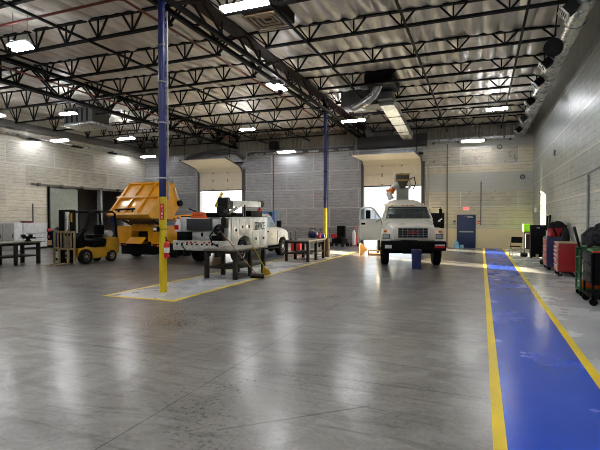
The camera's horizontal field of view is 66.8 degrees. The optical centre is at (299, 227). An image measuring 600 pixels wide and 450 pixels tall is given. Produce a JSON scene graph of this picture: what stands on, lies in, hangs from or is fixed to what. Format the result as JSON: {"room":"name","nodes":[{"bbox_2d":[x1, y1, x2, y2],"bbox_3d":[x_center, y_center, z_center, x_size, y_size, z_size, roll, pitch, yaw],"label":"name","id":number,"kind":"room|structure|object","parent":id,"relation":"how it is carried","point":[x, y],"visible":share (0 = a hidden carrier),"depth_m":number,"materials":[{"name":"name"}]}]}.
{"room":"auto repair garage","nodes":[
{"label":"auto repair garage","id":0,"kind":"room"},
{"bbox_2d":[0,107,144,246],"bbox_3d":[-19.076,-2.617,18.680,0.300,7.950,36.700,0,1,22],"label":"wall","id":1,"kind":"structure","parent":0,"point":[24,162],"depth_m":27.58,"materials":[{"name":"brick"}]},
{"bbox_2d":[0,118,144,153],"bbox_3d":[-16.586,-5.700,23.814,0.477,0.400,24.200,0,1,22],"label":"duct","id":2,"kind":"object","parent":1,"relation":"attached to","point":[5,123],"visible":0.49,"depth_m":28.25,"materials":[{"name":"metal"}]},
{"bbox_2d":[0,131,144,158],"bbox_3d":[-16.213,-5.159,24.808,0.430,0.177,22.300,0,1,22],"label":"cable tray","id":3,"kind":"object","parent":1,"relation":"attached to","point":[2,132],"visible":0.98,"depth_m":28.75,"materials":[{"name":"black metal"}]},
{"bbox_2d":[31,183,123,246],"bbox_3d":[-14.343,-0.816,30.344,0.500,3.860,7.800,0,1,22],"label":"door","id":4,"kind":"structure","parent":1,"relation":"in","point":[58,199],"depth_m":28.66,"materials":[{"name":"grey metal"}]},
{"bbox_2d":[50,187,120,237],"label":"door","id":5,"kind":"structure","parent":0,"point":[87,198],"depth_m":36.78,"materials":[{"name":"metal"}]},
{"bbox_2d":[0,0,564,139],"bbox_3d":[-6.301,-6.103,13.522,27.200,0.633,36.700,0,1,22],"label":"ceiling","id":6,"kind":"structure","parent":0,"point":[307,12],"depth_m":16.03,"materials":[{"name":"metal"}]},
{"bbox_2d":[0,67,24,89],"bbox_3d":[-14.305,-6.066,19.238,7.901,0.894,0.120,0,1,22],"label":"joist","id":7,"kind":"object","parent":6,"relation":"attached to","point":[15,68],"visible":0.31,"depth_m":18.01,"materials":[{"name":"black metal"}]},
{"bbox_2d":[0,0,34,8],"bbox_3d":[-7.956,-5.827,11.463,8.851,0.741,0.120,0,1,22],"label":"joist","id":8,"kind":"object","parent":6,"relation":"attached to","point":[13,2],"visible":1,"depth_m":11.03,"materials":[{"name":"black metal"}]},
{"bbox_2d":[7,13,33,51],"bbox_3d":[-7.878,-5.601,12.815,0.950,1.022,0.600,0,1,22],"label":"ceiling light","id":9,"kind":"object","parent":6,"relation":"hanging from","point":[20,45],"visible":0.98,"depth_m":12.72,"materials":[{"name":"white plastic"}]},
{"bbox_2d":[7,41,29,47],"bbox_3d":[-7.837,-5.106,12.658,0.710,0.040,0.160,0,1,22],"label":"diffuser","id":10,"kind":"object","parent":9,"relation":"attached to","point":[12,44],"depth_m":12.61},
{"bbox_2d":[11,46,33,51],"bbox_3d":[-7.919,-5.113,12.992,0.710,0.040,0.160,0,1,22],"label":"diffuser","id":11,"kind":"object","parent":9,"relation":"attached to","point":[21,48],"depth_m":12.96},
{"bbox_2d":[0,84,76,110],"bbox_3d":[-13.403,-6.114,21.505,7.901,0.894,0.120,0,1,22],"label":"joist","id":12,"kind":"object","parent":6,"relation":"attached to","point":[6,103],"visible":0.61,"depth_m":21.18,"materials":[{"name":"black metal"}]},
{"bbox_2d":[9,97,118,123],"bbox_3d":[-12.501,-6.161,23.772,7.901,0.894,0.120,0,1,22],"label":"joist","id":13,"kind":"object","parent":6,"relation":"attached to","point":[109,98],"visible":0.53,"depth_m":24.02,"materials":[{"name":"black metal"}]},
{"bbox_2d":[60,103,115,130],"bbox_3d":[-10.942,-5.853,23.502,2.200,1.320,1.500,0,1,22],"label":"air conditioning unit","id":14,"kind":"object","parent":6,"relation":"hanging from","point":[85,119],"visible":0.85,"depth_m":23.10,"materials":[{"name":"grey metal"}]},
{"bbox_2d":[0,0,186,58],"bbox_3d":[-7.054,-5.874,13.730,8.851,0.741,0.120,0,1,22],"label":"joist","id":15,"kind":"object","parent":6,"relation":"attached to","point":[132,30],"visible":0.84,"depth_m":13.41,"materials":[{"name":"black metal"}]},
{"bbox_2d":[46,109,151,131],"bbox_3d":[-11.598,-6.209,26.038,7.901,0.894,0.120,0,1,22],"label":"joist","id":16,"kind":"object","parent":6,"relation":"attached to","point":[124,111],"visible":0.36,"depth_m":25.52,"materials":[{"name":"black metal"}]},
{"bbox_2d":[0,58,237,148],"bbox_3d":[-9.109,-5.883,21.076,0.280,0.940,24.650,0,1,22],"label":"girder","id":17,"kind":"object","parent":6,"relation":"attached to","point":[27,67],"visible":0.9,"depth_m":20.62,"materials":[{"name":"black metal"}]},
{"bbox_2d":[84,118,178,137],"bbox_3d":[-10.696,-6.256,28.305,7.901,0.894,0.120,0,1,22],"label":"joist","id":18,"kind":"object","parent":6,"relation":"attached to","point":[136,129],"visible":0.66,"depth_m":28.35,"materials":[{"name":"black metal"}]},
{"bbox_2d":[34,35,232,82],"bbox_3d":[-6.152,-5.922,15.996,8.851,0.741,0.120,0,1,22],"label":"joist","id":19,"kind":"object","parent":6,"relation":"attached to","point":[217,54],"visible":0.9,"depth_m":15.97,"materials":[{"name":"black metal"}]},
{"bbox_2d":[108,126,200,143],"bbox_3d":[-9.794,-6.304,30.571,7.901,0.894,0.120,0,1,22],"label":"joist","id":20,"kind":"object","parent":6,"relation":"attached to","point":[178,135],"visible":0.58,"depth_m":30.81,"materials":[{"name":"black metal"}]},
{"bbox_2d":[85,60,266,97],"bbox_3d":[-5.250,-5.969,18.263,8.851,0.741,0.120,0,1,22],"label":"joist","id":21,"kind":"object","parent":6,"relation":"attached to","point":[253,74],"visible":0.88,"depth_m":18.14,"materials":[{"name":"black metal"}]},
{"bbox_2d":[134,133,220,148],"bbox_3d":[-8.892,-6.351,32.838,7.901,0.894,0.120,0,1,22],"label":"joist","id":22,"kind":"object","parent":6,"relation":"attached to","point":[154,143],"visible":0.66,"depth_m":32.98,"materials":[{"name":"black metal"}]},
{"bbox_2d":[125,79,292,110],"bbox_3d":[-4.348,-6.017,20.529,8.851,0.741,0.120,0,1,22],"label":"joist","id":23,"kind":"object","parent":6,"relation":"attached to","point":[280,91],"visible":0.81,"depth_m":20.40,"materials":[{"name":"black metal"}]},
{"bbox_2d":[0,65,241,142],"bbox_3d":[-7.710,-5.832,22.970,0.070,0.070,19.400,0,1,22],"label":"pipe","id":24,"kind":"object","parent":23,"relation":"attached to","point":[0,65],"visible":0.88,"depth_m":19.69,"materials":[{"name":"metal"}]},
{"bbox_2d":[0,48,267,143],"bbox_3d":[-6.316,-5.643,21.337,0.060,0.060,22.190,0,1,22],"label":"bar","id":25,"kind":"object","parent":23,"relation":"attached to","point":[1,50],"visible":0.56,"depth_m":17.83,"materials":[{"name":"black metal"}]},
{"bbox_2d":[0,0,309,140],"bbox_3d":[-3.436,-5.619,20.191,0.060,0.060,22.190,0,1,22],"label":"bar","id":26,"kind":"object","parent":23,"relation":"attached to","point":[1,1],"visible":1,"depth_m":14.25,"materials":[{"name":"black metal"}]},
{"bbox_2d":[166,94,312,120],"bbox_3d":[-3.445,-6.064,22.796,8.851,0.741,0.120,0,1,22],"label":"joist","id":27,"kind":"object","parent":6,"relation":"attached to","point":[276,98],"visible":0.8,"depth_m":22.68,"materials":[{"name":"black metal"}]},
{"bbox_2d":[0,0,341,132],"bbox_3d":[-7.923,-5.819,22.928,15.435,0.135,19.435,0,1,22],"label":"pipe","id":28,"kind":"object","parent":27,"relation":"attached to","point":[104,1],"visible":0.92,"depth_m":12.39,"materials":[{"name":"metal"}]},
{"bbox_2d":[219,0,269,12],"bbox_3d":[-1.272,-5.484,10.349,1.200,0.892,0.260,0,1,22],"label":"ceiling light","id":29,"kind":"object","parent":6,"relation":"hanging from","point":[247,4],"visible":1,"depth_m":10.35,"materials":[{"name":"white plastic"}]},
{"bbox_2d":[188,107,329,128],"bbox_3d":[-2.543,-6.112,25.063,8.851,0.741,0.120,0,1,22],"label":"joist","id":30,"kind":"object","parent":6,"relation":"attached to","point":[296,109],"visible":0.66,"depth_m":24.93,"materials":[{"name":"black metal"}]},
{"bbox_2d":[208,0,309,16],"bbox_3d":[1.875,-5.713,10.179,9.371,0.568,0.120,0,1,22],"label":"joist","id":31,"kind":"object","parent":6,"relation":"attached to","point":[276,3],"visible":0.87,"depth_m":11.30,"materials":[{"name":"black metal"}]},
{"bbox_2d":[242,0,294,31],"bbox_3d":[-0.848,-5.737,12.220,1.080,0.420,1.080,0,1,22],"label":"ceiling vent","id":32,"kind":"object","parent":6,"relation":"in","point":[265,18],"visible":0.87,"depth_m":12.19,"materials":[{"name":"grey metal"}]},
{"bbox_2d":[209,116,340,135],"bbox_3d":[-1.641,-6.159,27.329,8.851,0.741,0.120,0,1,22],"label":"joist","id":33,"kind":"object","parent":6,"relation":"attached to","point":[332,124],"visible":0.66,"depth_m":27.38,"materials":[{"name":"black metal"}]},
{"bbox_2d":[266,64,286,90],"bbox_3d":[-0.856,-5.637,16.801,0.600,0.928,0.950,0,1,22],"label":"ceiling light","id":34,"kind":"object","parent":6,"relation":"hanging from","point":[276,86],"visible":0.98,"depth_m":16.65,"materials":[{"name":"white plastic"}]},
{"bbox_2d":[230,124,352,141],"bbox_3d":[-0.739,-6.207,29.596,8.851,0.741,0.120,0,1,22],"label":"joist","id":35,"kind":"object","parent":6,"relation":"attached to","point":[344,132],"visible":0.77,"depth_m":29.60,"materials":[{"name":"black metal"}]},
{"bbox_2d":[341,116,364,122],"bbox_3d":[2.643,-5.749,22.618,1.200,0.908,0.260,0,1,22],"label":"ceiling light","id":36,"kind":"object","parent":6,"relation":"hanging from","point":[362,119],"visible":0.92,"depth_m":22.60,"materials":[{"name":"white plastic"}]},
{"bbox_2d":[341,119,364,122],"bbox_3d":[2.643,-5.315,22.628,1.160,0.040,0.260,0,1,22],"label":"diffuser","id":37,"kind":"object","parent":36,"relation":"attached to","point":[351,120],"depth_m":22.62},
{"bbox_2d":[341,71,413,139],"bbox_3d":[3.792,-5.441,21.522,2.550,1.378,7.800,0,1,22],"label":"duct","id":38,"kind":"object","parent":6,"relation":"hanging from","point":[378,96],"visible":1,"depth_m":19.47,"materials":[{"name":"silver metal"}]},
{"bbox_2d":[248,0,568,48],"bbox_3d":[2.777,-5.761,12.446,9.371,0.568,0.120,0,1,22],"label":"joist","id":39,"kind":"object","parent":6,"relation":"attached to","point":[510,8],"visible":0.9,"depth_m":12.45,"materials":[{"name":"black metal"}]},
{"bbox_2d":[543,4,563,56],"bbox_3d":[6.171,-4.969,11.061,0.440,1.632,0.217,1,1,33],"label":"fan","id":40,"kind":"object","parent":39,"relation":"hanging from","point":[553,47],"visible":1,"depth_m":11.02,"materials":[{"name":"metal"}]},
{"bbox_2d":[281,25,559,72],"bbox_3d":[3.679,-5.808,14.712,9.371,0.568,0.120,0,1,22],"label":"joist","id":41,"kind":"object","parent":6,"relation":"attached to","point":[298,69],"visible":0.77,"depth_m":14.58,"materials":[{"name":"black metal"}]},
{"bbox_2d":[268,1,361,97],"bbox_3d":[0.291,-5.481,13.602,0.060,0.060,12.700,0,1,22],"label":"bar","id":42,"kind":"object","parent":41,"relation":"attached to","point":[275,9],"visible":1,"depth_m":13.83,"materials":[{"name":"black metal"}]},
{"bbox_2d":[305,53,544,90],"bbox_3d":[4.582,-5.856,16.979,9.371,0.568,0.120,0,1,22],"label":"joist","id":43,"kind":"object","parent":6,"relation":"attached to","point":[499,68],"visible":0.77,"depth_m":16.88,"materials":[{"name":"black metal"}]},
{"bbox_2d":[394,0,447,131],"bbox_3d":[4.722,-5.551,16.945,0.060,0.060,22.190,0,1,22],"label":"bar","id":44,"kind":"object","parent":43,"relation":"attached to","point":[396,1],"visible":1,"depth_m":14.24,"materials":[{"name":"black metal"}]},
{"bbox_2d":[501,0,530,128],"bbox_3d":[7.463,-5.528,15.855,0.060,0.060,22.190,0,1,22],"label":"bar","id":45,"kind":"object","parent":43,"relation":"attached to","point":[529,1],"visible":1,"depth_m":13.99,"materials":[{"name":"black metal"}]},
{"bbox_2d":[326,74,539,104],"bbox_3d":[5.484,-5.903,19.245,9.371,0.568,0.120,0,1,22],"label":"joist","id":46,"kind":"object","parent":6,"relation":"attached to","point":[499,86],"visible":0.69,"depth_m":18.74,"materials":[{"name":"black metal"}]},
{"bbox_2d":[353,104,525,124],"bbox_3d":[7.288,-5.998,23.779,9.371,0.568,0.120,0,1,22],"label":"joist","id":47,"kind":"object","parent":6,"relation":"attached to","point":[407,112],"visible":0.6,"depth_m":23.59,"materials":[{"name":"black metal"}]},
{"bbox_2d":[349,90,532,115],"bbox_3d":[6.386,-5.951,21.512,9.371,0.568,0.120,0,1,22],"label":"joist","id":48,"kind":"object","parent":6,"relation":"attached to","point":[522,92],"visible":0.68,"depth_m":21.14,"materials":[{"name":"black metal"}]},
{"bbox_2d":[365,114,523,132],"bbox_3d":[8.190,-6.046,26.045,9.371,0.568,0.120,0,1,22],"label":"joist","id":49,"kind":"object","parent":6,"relation":"attached to","point":[499,116],"visible":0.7,"depth_m":25.76,"materials":[{"name":"black metal"}]},
{"bbox_2d":[461,137,483,142],"bbox_3d":[9.956,-5.564,26.233,1.240,1.227,0.295,0,1,22],"label":"ceiling light","id":50,"kind":"object","parent":6,"relation":"hanging from","point":[481,139],"visible":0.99,"depth_m":26.24,"materials":[{"name":"white plastic"}]},
{"bbox_2d":[486,94,507,110],"bbox_3d":[8.748,-5.637,20.191,0.880,0.787,0.260,0,1,22],"label":"ceiling light","id":51,"kind":"object","parent":6,"relation":"hanging from","point":[488,108],"visible":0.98,"depth_m":20.15,"materials":[{"name":"white plastic"}]},
{"bbox_2d":[514,0,596,134],"bbox_3d":[8.117,-5.293,15.013,0.790,1.164,22.100,0,1,22],"label":"spiral duct","id":52,"kind":"object","parent":6,"relation":"hanging from","point":[574,14],"visible":0.93,"depth_m":13.30,"materials":[{"name":"silver metal"}]},
{"bbox_2d":[538,62,546,72],"bbox_3d":[7.236,-4.801,13.598,0.207,0.239,0.374,0,1,22],"label":"grille","id":53,"kind":"object","parent":52,"relation":"attached to","point":[542,65],"depth_m":13.46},
{"bbox_2d":[557,6,569,21],"bbox_3d":[5.831,-4.727,10.068,0.207,0.239,0.374,0,1,22],"label":"grille","id":54,"kind":"object","parent":52,"relation":"attached to","point":[564,11],"depth_m":9.99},
{"bbox_2d":[0,244,599,449],"bbox_3d":[-6.301,1.562,13.682,27.800,0.204,37.300,0,1,22],"label":"floor","id":55,"kind":"structure","parent":0,"point":[354,351],"depth_m":5.72,"materials":[{"name":"concrete"}]},
{"bbox_2d":[0,223,13,250],"bbox_3d":[-16.077,0.493,24.689,0.780,1.480,0.640,0,1,22],"label":"locker","id":56,"kind":"object","parent":55,"relation":"on","point":[7,228],"visible":0.84,"depth_m":24.50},
{"bbox_2d":[14,223,21,249],"bbox_3d":[-15.866,0.462,25.218,0.780,1.520,0.480,0,1,22],"label":"locker","id":57,"kind":"object","parent":55,"relation":"on","point":[17,226],"visible":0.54,"depth_m":25.07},
{"bbox_2d":[0,241,41,265],"bbox_3d":[-10.940,0.959,17.023,1.040,0.870,2.040,0,1,22],"label":"bench","id":58,"kind":"object","parent":55,"relation":"on","point":[15,244],"visible":0.98,"depth_m":17.20,"materials":[{"name":"metal"}]},
{"bbox_2d":[0,254,36,258],"bbox_3d":[-10.940,1.069,17.026,0.920,0.050,1.920,0,1,22],"label":"shelf","id":59,"kind":"object","parent":58,"relation":"attached to","point":[15,256],"depth_m":17.09,"materials":[{"name":"metal"}]},
{"bbox_2d":[21,234,35,241],"bbox_3d":[-10.444,0.380,17.450,0.240,0.270,0.580,1,1,32],"label":"bench vise","id":60,"kind":"object","parent":58,"relation":"on","point":[23,236],"visible":1,"depth_m":17.39,"materials":[{"name":"black metal"}]},
{"bbox_2d":[22,223,46,249],"bbox_3d":[-15.468,0.451,26.211,0.785,1.500,1.440,0,1,22],"label":"cabinet","id":61,"kind":"object","parent":55,"relation":"on","point":[39,230],"visible":0.71,"depth_m":26.09,"materials":[{"name":"metal"}]},
{"bbox_2d":[41,210,118,266],"bbox_3d":[-8.541,0.338,17.746,1.110,2.080,3.000,1,1,24],"label":"forklift","id":62,"kind":"object","parent":55,"relation":"on","point":[71,245],"visible":1,"depth_m":17.30,"materials":[{"name":"metal"}]},
{"bbox_2d":[85,238,106,247],"bbox_3d":[-8.326,0.586,18.241,0.900,0.356,0.630,1,1,24],"label":"hood","id":63,"kind":"object","parent":62,"relation":"attached to","point":[89,242],"depth_m":17.96,"materials":[{"name":"black plastic"}]},
{"bbox_2d":[100,230,112,236],"bbox_3d":[-8.091,0.237,18.769,0.700,0.280,0.280,1,1,24],"label":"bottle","id":64,"kind":"object","parent":62,"relation":"on","point":[107,233],"depth_m":18.59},
{"bbox_2d":[106,181,195,257],"bbox_3d":[-5.937,-0.395,22.130,2.680,3.364,7.262,0,1,22],"label":"truck","id":65,"kind":"object","parent":55,"relation":"on","point":[138,203],"visible":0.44,"depth_m":19.63,"materials":[{"name":"metal"}]},
{"bbox_2d":[157,0,168,292],"bbox_3d":[-3.247,-2.185,10.730,0.400,7.420,0.320,0,1,22],"label":"steel column","id":66,"kind":"structure","parent":55,"relation":"on","point":[162,81],"depth_m":10.68,"materials":[{"name":"metal"}]},
{"bbox_2d":[164,237,170,257],"bbox_3d":[-3.122,0.454,10.654,0.153,0.505,0.143,-1,2,-44],"label":"fire extinguisher","id":67,"kind":"object","parent":66,"relation":"attached to","point":[167,248],"visible":1,"depth_m":10.62,"materials":[{"name":"red metal"}]},
{"bbox_2d":[173,192,288,260],"bbox_3d":[-2.601,-0.053,19.747,2.463,2.780,6.461,0,1,22],"label":"truck","id":68,"kind":"object","parent":55,"relation":"on","point":[196,235],"visible":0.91,"depth_m":17.39,"materials":[{"name":"metal"}]},
{"bbox_2d":[174,217,181,231],"bbox_3d":[-4.637,-0.143,17.342,0.240,0.560,0.245,0,1,22],"label":"jug","id":69,"kind":"object","parent":68,"relation":"hanging from","point":[178,225],"visible":1,"depth_m":17.26,"materials":[{"name":"white plastic"}]},
{"bbox_2d":[189,212,208,218],"bbox_3d":[-3.798,-0.472,17.090,0.800,0.240,0.140,0,1,22],"label":"board","id":70,"kind":"object","parent":68,"relation":"on","point":[195,215],"visible":1,"depth_m":17.03,"materials":[{"name":"orange paint"}]},
{"bbox_2d":[211,235,226,240],"bbox_3d":[-2.977,0.375,16.737,0.500,0.190,0.280,0,1,22],"label":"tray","id":71,"kind":"object","parent":68,"relation":"on","point":[216,237],"depth_m":16.62,"materials":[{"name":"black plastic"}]},
{"bbox_2d":[203,245,266,279],"bbox_3d":[-1.948,1.023,13.952,1.100,0.870,2.000,0,1,22],"label":"bench","id":72,"kind":"object","parent":55,"relation":"on","point":[236,264],"visible":0.96,"depth_m":13.36,"materials":[{"name":"metal"}]},
{"bbox_2d":[208,261,262,268],"bbox_3d":[-1.948,1.133,13.954,0.980,0.050,1.880,0,1,22],"label":"shelf","id":73,"kind":"object","parent":72,"relation":"attached to","point":[241,264],"depth_m":13.55,"materials":[{"name":"metal"}]},
{"bbox_2d":[219,230,263,277],"bbox_3d":[-1.697,0.760,13.137,1.339,1.428,0.311,0,1,-23],"label":"push broom","id":74,"kind":"object","parent":55,"relation":"on","point":[253,275],"visible":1,"depth_m":13.26,"materials":[{"name":"black wood"}]},
{"bbox_2d":[249,239,270,274],"bbox_3d":[-1.269,0.895,13.898,0.768,1.125,0.247,-1,1,-35],"label":"broom","id":75,"kind":"object","parent":55,"relation":"on","point":[266,271],"visible":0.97,"depth_m":14.03,"materials":[{"name":"yellow wicker"}]},
{"bbox_2d":[284,238,325,261],"bbox_3d":[0.235,0.910,19.357,1.100,0.870,2.140,0,1,22],"label":"bench","id":76,"kind":"object","parent":55,"relation":"on","point":[303,241],"visible":0.95,"depth_m":19.04,"materials":[{"name":"metal"}]},
{"bbox_2d":[286,250,322,254],"bbox_3d":[0.235,1.020,19.359,0.980,0.050,2.020,0,1,22],"label":"shelf","id":77,"kind":"object","parent":76,"relation":"attached to","point":[304,252],"depth_m":18.73,"materials":[{"name":"metal"}]},
{"bbox_2d":[320,99,329,237],"bbox_3d":[1.224,-2.420,21.961,0.400,7.420,0.320,0,1,22],"label":"steel column","id":78,"kind":"structure","parent":55,"relation":"on","point":[325,134],"depth_m":21.89,"materials":[{"name":"metal"}]},
{"bbox_2d":[147,0,366,137],"bbox_3d":[-0.468,-5.776,17.639,0.480,0.710,24.650,0,1,22],"label":"girder","id":79,"kind":"object","parent":78,"relation":"on","point":[205,7],"visible":0.9,"depth_m":14.61,"materials":[{"name":"black metal"}]},
{"bbox_2d":[325,238,329,256],"bbox_3d":[1.189,0.893,20.860,0.400,0.840,0.400,0,1,22],"label":"post","id":80,"kind":"object","parent":55,"relation":"on","point":[327,241],"visible":0.52,"depth_m":20.70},
{"bbox_2d":[331,226,348,246],"bbox_3d":[2.475,0.504,28.414,0.920,1.298,0.760,1,2,42],"label":"engine hoist","id":81,"kind":"object","parent":55,"relation":"on","point":[340,237],"visible":0.99,"depth_m":28.33,"materials":[{"name":"black metal"}]},
{"bbox_2d":[350,226,358,246],"bbox_3d":[3.380,0.531,28.246,0.500,1.254,0.470,1,1,32],"label":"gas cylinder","id":82,"kind":"object","parent":55,"relation":"on","point":[354,237],"visible":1,"depth_m":28.12,"materials":[{"name":"white metal"}]},
{"bbox_2d":[359,243,380,254],"bbox_3d":[3.378,1.015,22.037,1.000,0.547,0.500,0,1,7],"label":"wooden step","id":83,"kind":"structure","parent":55,"relation":"on","point":[362,248],"depth_m":21.93,"materials":[{"name":"brown wood"}]},
{"bbox_2d":[359,173,445,264],"bbox_3d":[4.246,-0.582,19.889,3.271,3.830,7.430,0,1,8],"label":"truck","id":84,"kind":"object","parent":55,"relation":"on","point":[405,224],"visible":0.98,"depth_m":17.80,"materials":[{"name":"metal"}]},
{"bbox_2d":[383,218,434,239],"bbox_3d":[4.189,0.038,17.280,2.000,0.800,1.680,0,1,8],"label":"hood","id":85,"kind":"object","parent":84,"relation":"attached to","point":[393,228],"depth_m":16.52,"materials":[{"name":"beige paint"}]},
{"bbox_2d":[394,227,430,238],"bbox_3d":[4.075,0.181,16.438,1.300,0.450,0.065,0,1,8],"label":"grille","id":86,"kind":"object","parent":84,"relation":"attached to","point":[399,232],"depth_m":16.39,"materials":[{"name":"metal"}]},
{"bbox_2d":[411,249,421,268],"bbox_3d":[4.039,1.079,15.801,0.370,0.680,0.370,0,1,14],"label":"waste bin","id":87,"kind":"object","parent":55,"relation":"on","point":[416,253],"visible":1,"depth_m":15.65,"materials":[{"name":"blue paint"}]},
{"bbox_2d":[505,249,599,374],"bbox_3d":[5.657,1.562,8.923,1.460,0.003,36.700,0,1,22],"label":"floor strip","id":88,"kind":"object","parent":55,"relation":"on","point":[581,320],"visible":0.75,"depth_m":9.35,"materials":[{"name":"grey paint"}]},
{"bbox_2d":[509,237,522,256],"bbox_3d":[10.081,0.864,21.226,0.508,0.897,0.564,1,1,36],"label":"folding chair","id":89,"kind":"object","parent":88,"relation":"on","point":[513,239],"visible":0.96,"depth_m":21.30,"materials":[{"name":"black plastic"}]},
{"bbox_2d":[523,232,529,251],"bbox_3d":[10.955,0.733,21.814,0.440,1.120,0.480,0,1,22],"label":"stand","id":90,"kind":"object","parent":88,"relation":"on","point":[526,236],"visible":0.46,"depth_m":21.67,"materials":[{"name":"white metal"}]},
{"bbox_2d":[529,225,545,257],"bbox_3d":[10.515,0.598,20.138,0.580,1.460,0.635,0,1,22],"label":"cabinet","id":91,"kind":"object","parent":88,"relation":"on","point":[537,232],"visible":0.7,"depth_m":19.89,"materials":[{"name":"black plastic"}]},
{"bbox_2d":[542,236,560,269],"bbox_3d":[8.813,0.859,15.779,0.635,1.118,1.000,0,1,22],"label":"cart","id":92,"kind":"object","parent":88,"relation":"on","point":[548,242],"visible":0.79,"depth_m":15.40,"materials":[{"name":"paint"}]},
{"bbox_2d":[548,221,564,236],"bbox_3d":[8.792,0.029,15.568,0.557,0.549,0.450,0,1,14],"label":"tool bag","id":93,"kind":"object","parent":92,"relation":"on","point":[555,229],"visible":0.95,"depth_m":15.42,"materials":[{"name":"fabric"}]},
{"bbox_2d":[553,241,577,276],"bbox_3d":[8.148,0.942,13.979,0.560,1.028,0.840,0,1,22],"label":"tool chest","id":94,"kind":"object","parent":88,"relation":"on","point":[564,253],"visible":0.98,"depth_m":13.64,"materials":[{"name":"metal"}]},
{"bbox_2d":[561,225,569,272],"bbox_3d":[8.544,0.673,14.645,0.240,1.540,0.240,0,1,22],"label":"gas cylinder","id":95,"kind":"object","parent":88,"relation":"on","point":[565,236],"visible":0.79,"depth_m":14.55,"materials":[{"name":"black metal"}]},
{"bbox_2d":[573,227,599,295],"bbox_3d":[6.591,0.751,10.310,0.683,1.563,0.540,0,1,22],"label":"cart","id":96,"kind":"object","parent":88,"relation":"on","point":[579,290],"visible":0.78,"depth_m":10.27,"materials":[{"name":"green metal"}]},
{"bbox_2d":[582,250,599,305],"bbox_3d":[6.223,1.025,9.332,0.630,1.060,0.840,0,1,22],"label":"cart","id":97,"kind":"object","parent":88,"relation":"on","point":[591,261],"visible":0.99,"depth_m":9.10,"materials":[{"name":"plastic"}]},
{"bbox_2d":[581,223,599,247],"bbox_3d":[6.193,0.129,9.374,0.700,0.516,0.993,1,1,32],"label":"jacket","id":98,"kind":"object","parent":97,"relation":"on","point":[590,237],"visible":1,"depth_m":9.17,"materials":[{"name":"fabric"}]},
{"bbox_2d":[145,120,533,248],"bbox_3d":[0.540,-2.870,30.782,27.800,7.950,0.300,0,1,22],"label":"wall","id":99,"kind":"structure","parent":0,"point":[298,177],"depth_m":29.36,"materials":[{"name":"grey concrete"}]},
{"bbox_2d":[179,131,242,212],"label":"door","id":100,"kind":"structure","parent":99,"relation":"in","point":[219,174],"depth_m":32.66,"materials":[{"name":"beige metal"}]},
{"bbox_2d":[184,149,245,163],"bbox_3d":[-6.253,-5.143,32.572,5.167,0.860,0.569,0,1,22],"label":"flexible duct","id":101,"kind":"object","parent":99,"relation":"attached to","point":[236,153],"visible":0.89,"depth_m":32.20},
{"bbox_2d":[269,141,278,149],"bbox_3d":[-1.738,-5.612,31.085,0.560,0.520,0.615,0,1,22],"label":"loudspeaker","id":102,"kind":"object","parent":99,"relation":"attached to","point":[273,145],"visible":1,"depth_m":30.83,"materials":[{"name":"black plastic"}]},
{"bbox_2d":[247,146,353,155],"bbox_3d":[-0.125,-5.132,30.461,7.632,0.245,0.300,0,1,22],"label":"pipe","id":103,"kind":"object","parent":99,"relation":"attached to","point":[347,147],"visible":0.98,"depth_m":30.15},
{"bbox_2d":[199,161,424,243],"bbox_3d":[0.010,-1.521,30.833,16.360,5.250,0.050,0,1,22],"label":"trim","id":104,"kind":"structure","parent":99,"relation":"attached to","point":[423,199],"depth_m":29.23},
{"bbox_2d":[144,119,532,156],"bbox_3d":[0.441,-5.941,30.537,27.150,1.100,0.050,0,1,22],"label":"trim","id":105,"kind":"structure","parent":99,"relation":"attached to","point":[348,138],"depth_m":29.98,"materials":[{"name":"metal"}]},
{"bbox_2d":[349,117,422,244],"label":"door","id":106,"kind":"structure","parent":99,"relation":"in","point":[378,170],"depth_m":28.16,"materials":[{"name":"beige metal"}]},
{"bbox_2d":[357,133,426,149],"bbox_3d":[5.642,-5.340,28.135,4.200,0.700,0.550,0,1,22],"label":"curtain","id":107,"kind":"object","parent":99,"relation":"attached to","point":[389,141],"visible":1,"depth_m":27.92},
{"bbox_2d":[426,147,428,205],"bbox_3d":[7.756,-1.881,27.705,0.111,6.100,0.111,1,2,44],"label":"conduit","id":108,"kind":"object","parent":99,"relation":"attached to","point":[427,172],"visible":0.65,"depth_m":27.64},
{"bbox_2d":[431,213,443,227],"bbox_3d":[8.287,-0.447,27.528,0.840,0.920,0.091,0,1,22],"label":"wall screen","id":109,"kind":"object","parent":99,"relation":"attached to","point":[438,223],"visible":0.59,"depth_m":27.48,"materials":[{"name":"black plastic"}]},
{"bbox_2d":[446,144,447,247],"bbox_3d":[8.835,-1.922,27.306,0.065,6.200,0.065,1,2,44],"label":"conduit","id":110,"kind":"object","parent":99,"relation":"attached to","point":[447,144],"visible":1,"depth_m":27.29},
{"bbox_2d":[457,215,475,247],"bbox_3d":[9.823,0.202,26.899,1.050,1.970,0.170,0,1,22],"label":"door","id":111,"kind":"structure","parent":99,"relation":"in","point":[466,224],"depth_m":26.91,"materials":[{"name":"blue paint"}]},
{"bbox_2d":[428,135,513,144],"bbox_3d":[9.927,-5.148,26.600,4.700,0.240,0.400,0,1,22],"label":"tray","id":112,"kind":"object","parent":99,"relation":"attached to","point":[509,137],"visible":0.96,"depth_m":26.39,"materials":[{"name":"black metal"}]},
{"bbox_2d":[533,0,599,278],"bbox_3d":[6.475,-2.404,8.514,0.300,7.950,36.700,0,1,22],"label":"wall","id":113,"kind":"structure","parent":0,"point":[567,122],"depth_m":14.46,"materials":[{"name":"grey brick"}]},
{"bbox_2d":[538,166,599,192],"bbox_3d":[9.515,-1.614,16.632,0.036,0.106,14.001,0,1,22],"label":"conduit","id":114,"kind":"object","parent":113,"relation":"attached to","point":[598,166],"visible":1,"depth_m":13.91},
{"bbox_2d":[586,175,588,245],"bbox_3d":[7.771,-0.173,12.297,0.057,2.530,0.060,0,1,22],"label":"conduit","id":115,"kind":"object","parent":113,"relation":"attached to","point":[587,201],"visible":0.66,"depth_m":12.27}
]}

